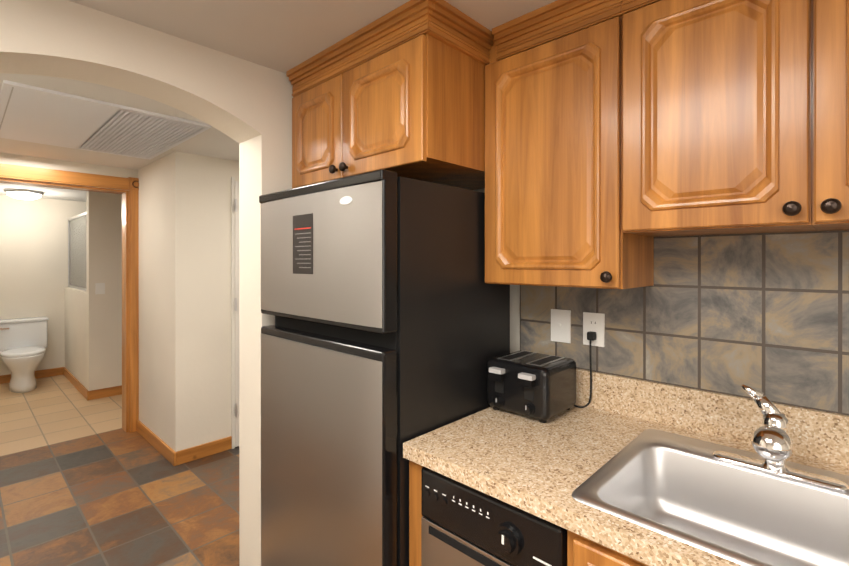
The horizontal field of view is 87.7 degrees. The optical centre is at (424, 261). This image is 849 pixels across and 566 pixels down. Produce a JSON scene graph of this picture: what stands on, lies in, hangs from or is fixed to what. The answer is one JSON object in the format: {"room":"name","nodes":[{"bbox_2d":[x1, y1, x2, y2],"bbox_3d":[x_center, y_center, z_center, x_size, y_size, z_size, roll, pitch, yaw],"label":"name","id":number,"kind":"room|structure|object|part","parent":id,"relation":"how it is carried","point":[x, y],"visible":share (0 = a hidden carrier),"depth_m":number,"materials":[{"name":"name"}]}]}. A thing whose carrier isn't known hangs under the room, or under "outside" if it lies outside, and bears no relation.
{"room":"kitchen","nodes":[
{"label":"kitchen","id":0,"kind":"room"},
{"bbox_2d":[0,195,85,375],"bbox_3d":[-4.838,0.320,5.314,0.120,2.190,3.440,0,0,43],"label":"wall","id":1,"kind":"structure","parent":0,"point":[34,258],"depth_m":5.38,"materials":[{"name":"paint"}]},
{"bbox_2d":[0,367,62,383],"bbox_3d":[-5.205,1.368,4.830,0.016,0.095,1.990,0,0,43],"label":"baseboard","id":2,"kind":"structure","parent":1,"relation":"attached to","point":[40,373],"depth_m":5.40,"materials":[{"name":"brown wood"}]},
{"bbox_2d":[0,375,121,455],"bbox_3d":[-3.876,1.446,4.405,2.770,0.060,3.440,0,0,43],"label":"floor","id":3,"kind":"structure","parent":0,"point":[51,410],"depth_m":4.07,"materials":[{"name":"beige tile"}]},
{"bbox_2d":[0,316,48,392],"bbox_3d":[-4.535,1.041,4.987,0.747,0.748,0.490,0,0,43],"label":"toilet","id":4,"kind":"object","parent":3,"relation":"on","point":[23,343],"visible":1,"depth_m":4.99,"materials":[{"name":"white ceramic"}]},
{"bbox_3d":[-4.732,0.865,5.173,0.205,0.330,0.470,0,0,43],"label":"tank","id":5,"kind":"part","parent":4,"relation":"part of","materials":[{"name":"white ceramic"}]},
{"bbox_3d":[-4.729,0.683,5.170,0.215,0.032,0.490,0,0,43],"label":"tank lid","id":6,"kind":"part","parent":4,"relation":"part of","materials":[{"name":"white ceramic"}]},
{"bbox_2d":[0,152,137,190],"bbox_3d":[-2.819,0.322,3.403,0.140,2.190,3.440,0,0,43],"label":"wall","id":7,"kind":"structure","parent":0,"point":[24,160],"depth_m":3.38,"materials":[{"name":"paint"}]},
{"bbox_2d":[0,163,138,432],"bbox_3d":[-2.825,0.358,3.381,0.206,2.118,1.138,0,0,43],"label":"door frame","id":8,"kind":"structure","parent":7,"relation":"attached to","point":[130,299],"depth_m":3.67,"materials":[{"name":"brown wood"}]},
{"bbox_2d":[64,287,86,388],"bbox_3d":[-3.991,0.867,5.119,1.380,1.095,0.100,0,0,43],"label":"wall","id":9,"kind":"structure","parent":0,"point":[75,334],"depth_m":5.00,"materials":[{"name":"paint"}]},
{"bbox_2d":[63,367,88,400],"bbox_3d":[-3.976,1.367,5.025,1.500,0.095,0.016,0,0,43],"label":"baseboard","id":10,"kind":"structure","parent":9,"relation":"attached to","point":[77,384],"depth_m":4.91,"materials":[{"name":"brown wood"}]},
{"bbox_2d":[68,212,85,290],"bbox_3d":[-3.991,-0.113,5.118,1.376,0.864,0.030,0,0,43],"label":"glass panel","id":11,"kind":"object","parent":9,"relation":"on","point":[76,251],"visible":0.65,"depth_m":5.20,"materials":[{"name":"white glass"}]},
{"bbox_2d":[86,191,121,390],"bbox_3d":[-3.065,0.320,5.006,0.120,2.190,1.210,0,0,43],"label":"wall","id":12,"kind":"structure","parent":0,"point":[104,265],"depth_m":4.62,"materials":[{"name":"paint"}]},
{"bbox_2d":[95,283,104,293],"bbox_3d":[-3.369,0.278,4.591,0.007,0.115,0.080,0,0,43],"label":"light switch","id":13,"kind":"object","parent":12,"relation":"attached to","point":[99,288],"visible":1,"depth_m":4.59,"materials":[{"name":"white plastic"}]},
{"bbox_2d":[89,385,121,399],"bbox_3d":[-3.015,1.367,4.960,0.016,0.095,1.210,0,0,43],"label":"baseboard","id":14,"kind":"structure","parent":12,"relation":"attached to","point":[104,392],"depth_m":4.62,"materials":[{"name":"brown wood"}]},
{"bbox_2d":[0,428,239,565],"bbox_3d":[-0.500,1.450,1.141,6.620,0.060,4.940,0,0,43],"label":"floor","id":15,"kind":"structure","parent":0,"point":[119,497],"depth_m":2.56,"materials":[{"name":"tile"}]},
{"bbox_2d":[259,169,509,565],"bbox_3d":[-0.157,0.584,1.663,0.710,1.672,0.632,0,0,43],"label":"refrigerator","id":16,"kind":"object","parent":15,"relation":"on","point":[385,337],"visible":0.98,"depth_m":1.36,"materials":[{"name":"black"}]},
{"bbox_3d":[-0.349,0.782,1.460,0.708,1.075,0.056,0,0,43],"label":"door","id":17,"kind":"part","parent":16,"relation":"part of","materials":[{"name":"silver metal"}]},
{"bbox_2d":[261,179,396,333],"bbox_3d":[-0.352,-0.017,1.456,0.708,0.430,0.063,0,0,43],"label":"freezer","id":18,"kind":"object","parent":16,"relation":"in","point":[329,249],"depth_m":1.34,"materials":[{"name":"silver metal"}]},
{"bbox_2d":[409,460,423,565],"bbox_3d":[0.199,0.983,1.473,0.048,0.874,0.654,0,0,43],"label":"cabinet filler","id":19,"kind":"object","parent":15,"relation":"on","point":[415,513],"depth_m":1.24,"materials":[{"name":"brown wood"}]},
{"bbox_2d":[567,530,648,565],"bbox_3d":[0.857,0.984,0.816,0.962,0.874,0.704,0,0,43],"label":"base cabinet","id":20,"kind":"object","parent":15,"relation":"on","point":[582,551],"visible":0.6,"depth_m":0.88,"materials":[{"name":"brown wood"}]},
{"bbox_2d":[403,368,848,565],"bbox_3d":[0.681,0.465,0.998,1.469,0.162,0.679,0,0,43],"label":"countertop","id":21,"kind":"structure","parent":20,"relation":"on","point":[534,466],"depth_m":1.18,"materials":[{"name":"beige stone"}]},
{"bbox_2d":[487,351,575,422],"bbox_3d":[0.357,0.416,1.504,0.235,0.177,0.249,0,0,43],"label":"toaster","id":22,"kind":"object","parent":21,"relation":"on","point":[541,387],"visible":1,"depth_m":1.43,"materials":[{"name":"black plastic"}]},
{"bbox_2d":[574,340,591,407],"bbox_3d":[0.498,0.386,1.577,0.191,0.236,0.032,0,0,43],"label":"cord","id":23,"kind":"object","parent":22,"relation":"attached to","point":[587,404],"visible":0.73,"depth_m":1.52,"materials":[{"name":"black plastic"}]},
{"bbox_2d":[572,429,848,565],"bbox_3d":[0.735,0.586,0.910,0.676,0.174,0.536,0,0,43],"label":"stainless steel sink","id":24,"kind":"object","parent":21,"relation":"in","point":[690,491],"visible":0.9,"depth_m":1.06,"materials":[{"name":"silver metal"}]},
{"bbox_2d":[712,384,848,490],"bbox_3d":[0.810,0.402,1.026,0.256,0.194,0.136,0,0,43],"label":"chrome faucet","id":25,"kind":"object","parent":21,"relation":"on","point":[772,442],"visible":1,"depth_m":1.02,"materials":[{"name":"silver metal"}]},
{"bbox_2d":[0,0,292,565],"bbox_3d":[-0.944,0.325,1.559,0.200,2.190,4.700,0,0,43],"label":"wall","id":26,"kind":"structure","parent":0,"point":[246,105],"depth_m":1.65,"materials":[{"name":"paint"}]},
{"bbox_2d":[138,151,238,451],"bbox_3d":[-1.461,0.321,4.053,0.940,2.190,1.790,0,0,43],"label":"wall","id":27,"kind":"structure","parent":0,"point":[184,300],"depth_m":3.24,"materials":[{"name":"paint"}]},
{"bbox_2d":[137,420,175,465],"bbox_3d":[-2.068,1.370,3.385,0.934,0.095,0.016,0,0,43],"label":"baseboard","id":28,"kind":"structure","parent":27,"relation":"attached to","point":[161,447],"depth_m":3.31,"materials":[{"name":"brown wood"}]},
{"bbox_2d":[176,436,231,465],"bbox_3d":[-1.597,1.370,3.215,0.016,0.095,0.384,0,0,43],"label":"baseboard","id":29,"kind":"structure","parent":27,"relation":"attached to","point":[201,451],"depth_m":3.20,"materials":[{"name":"brown wood"}]},
{"bbox_2d":[231,177,238,448],"bbox_3d":[-1.177,0.387,3.636,0.044,2.060,0.805,0,0,43],"label":"door frame","id":30,"kind":"structure","parent":27,"relation":"attached to","point":[235,311],"depth_m":3.35,"materials":[{"name":"white paint"}]},
{"bbox_2d":[0,0,556,201],"bbox_3d":[-1.506,-0.811,2.090,9.390,0.080,4.940,0,0,43],"label":"ceiling","id":31,"kind":"structure","parent":0,"point":[283,36],"depth_m":1.48,"materials":[{"name":"paint"}]},
{"bbox_2d":[4,189,43,199],"bbox_3d":[-4.380,-0.728,4.837,0.330,0.092,0.330,0,0,43],"label":"light","id":32,"kind":"object","parent":31,"relation":"attached to","point":[23,194],"visible":1,"depth_m":4.75,"materials":[{"name":"beige glass"}]},
{"bbox_2d":[0,80,211,159],"bbox_3d":[-1.909,-0.764,2.574,1.160,0.015,0.850,0,0,43],"label":"vent panel","id":33,"kind":"object","parent":31,"relation":"attached to","point":[30,113],"visible":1,"depth_m":2.44,"materials":[{"name":"white paint"}]},
{"bbox_2d":[474,188,843,352],"bbox_3d":[1.236,0.326,1.025,3.700,2.190,0.120,0,0,43],"label":"wall","id":34,"kind":"structure","parent":0,"point":[514,318],"depth_m":1.77,"materials":[{"name":"paint"}]},
{"bbox_2d":[286,0,493,189],"bbox_3d":[-0.066,-0.534,1.740,0.785,0.471,0.626,0,0,43],"label":"upper cabinet","id":35,"kind":"object","parent":34,"relation":"attached to","point":[400,90],"visible":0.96,"depth_m":1.44,"materials":[{"name":"brown wood"}]},
{"bbox_2d":[485,0,653,288],"bbox_3d":[0.457,-0.347,1.450,0.453,0.844,0.330,0,0,43],"label":"upper cabinet","id":36,"kind":"object","parent":34,"relation":"attached to","point":[553,143],"visible":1,"depth_m":1.32,"materials":[{"name":"brown wood"}]},
{"bbox_2d":[520,230,848,414],"bbox_3d":[0.912,0.152,1.242,1.469,0.461,0.007,0,0,43],"label":"tile backsplash","id":37,"kind":"structure","parent":34,"relation":"attached to","point":[767,314],"depth_m":1.27,"materials":[{"name":"grey tile"}]},
{"bbox_2d":[551,309,570,342],"bbox_3d":[0.497,0.235,1.620,0.076,0.119,0.014,0,0,43],"label":"light switch","id":38,"kind":"object","parent":37,"relation":"attached to","point":[560,325],"visible":1,"depth_m":1.62,"materials":[{"name":"white plastic"}]},
{"bbox_2d":[583,312,604,346],"bbox_3d":[0.589,0.235,1.538,0.074,0.114,0.007,0,0,43],"label":"outlet","id":39,"kind":"object","parent":37,"relation":"attached to","point":[593,322],"visible":0.81,"depth_m":1.53,"materials":[{"name":"white plastic"}]},
{"bbox_2d":[587,331,595,340],"bbox_3d":[0.578,0.256,1.527,0.026,0.028,0.024,0,0,43],"label":"plug","id":40,"kind":"object","parent":39,"relation":"attached to","point":[591,335],"visible":1,"depth_m":1.52,"materials":[{"name":"black plastic"}]},
{"bbox_2d":[621,0,816,236],"bbox_3d":[0.764,-0.424,1.160,0.389,0.689,0.330,0,0,43],"label":"upper cabinet","id":41,"kind":"object","parent":34,"relation":"attached to","point":[716,117],"visible":1,"depth_m":1.05,"materials":[{"name":"brown wood"}]},
{"bbox_2d":[812,0,848,230],"bbox_3d":[1.058,-0.424,0.881,0.421,0.689,0.330,0,0,43],"label":"upper cabinet","id":42,"kind":"object","parent":34,"relation":"attached to","point":[830,115],"visible":1,"depth_m":0.91,"materials":[{"name":"brown wood"}]},
{"bbox_3d":[0.369,0.986,1.310,0.414,0.868,0.600,0,0,43],"label":"dishwasher","id":43,"kind":"object","parent":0,"visible":0},
{"bbox_2d":[421,516,512,565],"bbox_3d":[0.151,1.007,1.079,0.410,0.617,0.033,0,0,43],"label":"door","id":44,"kind":"structure","parent":43,"relation":"attached to","point":[441,546],"depth_m":1.14,"materials":[{"name":"silver metal"}]},
{"bbox_2d":[421,467,566,565],"bbox_3d":[0.140,0.626,1.068,0.410,0.135,0.063,0,0,43],"label":"panel","id":45,"kind":"object","parent":43,"relation":"attached to","point":[543,540],"depth_m":1.04,"materials":[{"name":"black plastic"}]},
{"bbox_3d":[0.128,0.641,1.053,0.376,0.093,0.025,0,0,43],"label":"dishwasher knob","id":46,"kind":"part","parent":45,"relation":"part of","materials":[{"name":"black plastic"}]}
]}

